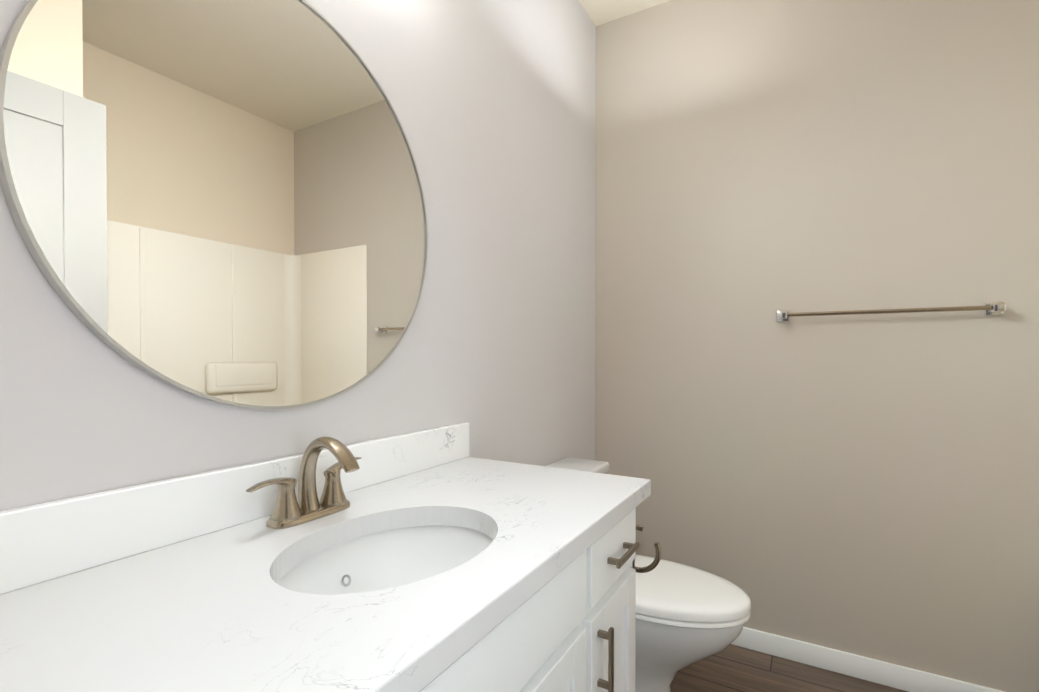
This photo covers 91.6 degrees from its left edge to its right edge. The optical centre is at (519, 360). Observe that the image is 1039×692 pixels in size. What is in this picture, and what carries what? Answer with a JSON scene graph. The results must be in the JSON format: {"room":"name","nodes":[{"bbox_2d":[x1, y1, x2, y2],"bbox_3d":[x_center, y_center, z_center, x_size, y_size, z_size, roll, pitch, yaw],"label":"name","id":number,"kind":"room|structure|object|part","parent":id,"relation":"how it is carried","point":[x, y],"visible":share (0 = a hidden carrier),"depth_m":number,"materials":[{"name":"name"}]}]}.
{"room":"bathroom","nodes":[
{"label":"bathroom","id":0,"kind":"room"},
{"bbox_2d":[0,0,595,510],"bbox_3d":[-0.260,-0.193,1.471,0.120,2.780,2.510,0,1,30],"label":"wall","id":1,"kind":"structure","parent":0,"point":[492,102],"depth_m":1.45,"materials":[{"name":"beige paint"}]},
{"bbox_2d":[0,0,427,408],"bbox_3d":[-0.455,-0.313,0.985,0.023,0.812,0.812,0,1,30],"label":"mirror","id":2,"kind":"object","parent":1,"relation":"attached to","point":[221,201],"visible":0.96,"depth_m":0.86,"materials":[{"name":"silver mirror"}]},
{"bbox_2d":[0,422,468,594],"bbox_3d":[-0.457,0.241,0.994,0.020,0.102,1.194,0,1,30],"label":"backsplash","id":3,"kind":"structure","parent":1,"relation":"attached to","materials":[{"name":"white stone"}]},
{"bbox_2d":[578,0,669,25],"bbox_3d":[0.786,-1.607,0.847,2.540,0.060,2.510,0,1,30],"label":"ceiling","id":4,"kind":"structure","parent":0,"point":[599,12],"depth_m":2.28,"materials":[{"name":"paint"}]},
{"bbox_2d":[670,644,907,691],"bbox_3d":[0.786,1.233,0.877,2.540,0.060,2.510,0,1,30],"label":"floor","id":5,"kind":"structure","parent":0,"point":[732,668],"depth_m":1.90,"materials":[{"name":"brown wood"}]},
{"bbox_2d":[0,422,660,691],"bbox_3d":[-0.206,0.672,0.873,0.581,1.062,1.231,0,1,30],"label":"bathroom vanity","id":6,"kind":"object","parent":5,"relation":"on","point":[438,559],"visible":1,"depth_m":0.74,"materials":[{"name":"white stone"}]},
{"bbox_2d":[246,437,361,529],"bbox_3d":[-0.355,0.216,0.930,0.148,0.152,0.279,0,1,30],"label":"faucet","id":7,"kind":"object","parent":6,"relation":"on","point":[334,510],"depth_m":0.93,"materials":[{"name":"gold metal"}]},
{"bbox_2d":[276,525,493,594],"bbox_3d":[-0.202,0.410,0.827,0.368,0.155,0.464,0,1,30],"label":"sink","id":8,"kind":"object","parent":6,"relation":"in","point":[380,557],"depth_m":0.96,"materials":[{"name":"white ceramic"}]},
{"bbox_2d":[546,457,750,691],"bbox_3d":[0.393,0.799,1.732,0.732,0.790,0.450,0,1,30],"label":"toilet","id":9,"kind":"object","parent":5,"relation":"on","point":[686,615],"visible":0.42,"depth_m":1.55,"materials":[{"name":"white ceramic"}]},
{"bbox_3d":[0.486,0.759,1.678,0.518,0.058,0.380,0,1,30],"label":"seat lid","id":10,"kind":"part","parent":9,"relation":"part of","materials":[{"name":"white plastic"}]},
{"bbox_2d":[595,0,1038,691],"bbox_3d":[1.439,-0.197,1.865,2.420,2.780,0.120,0,1,30],"label":"wall","id":11,"kind":"structure","parent":0,"point":[863,484],"depth_m":1.93,"materials":[{"name":"beige paint"}]},
{"bbox_2d":[731,627,1004,691],"bbox_3d":[1.034,1.149,2.038,1.560,0.084,0.013,0,1,30],"label":"baseboard","id":12,"kind":"structure","parent":11,"relation":"attached to","point":[874,670],"depth_m":1.90,"materials":[{"name":"white paint"}]},
{"bbox_2d":[776,302,1005,321],"bbox_3d":[1.310,-0.177,1.832,0.678,0.044,0.066,0,1,30],"label":"towel bar","id":13,"kind":"object","parent":11,"relation":"attached to","point":[994,308],"visible":1,"depth_m":1.78,"materials":[{"name":"silver metal"}]}
]}

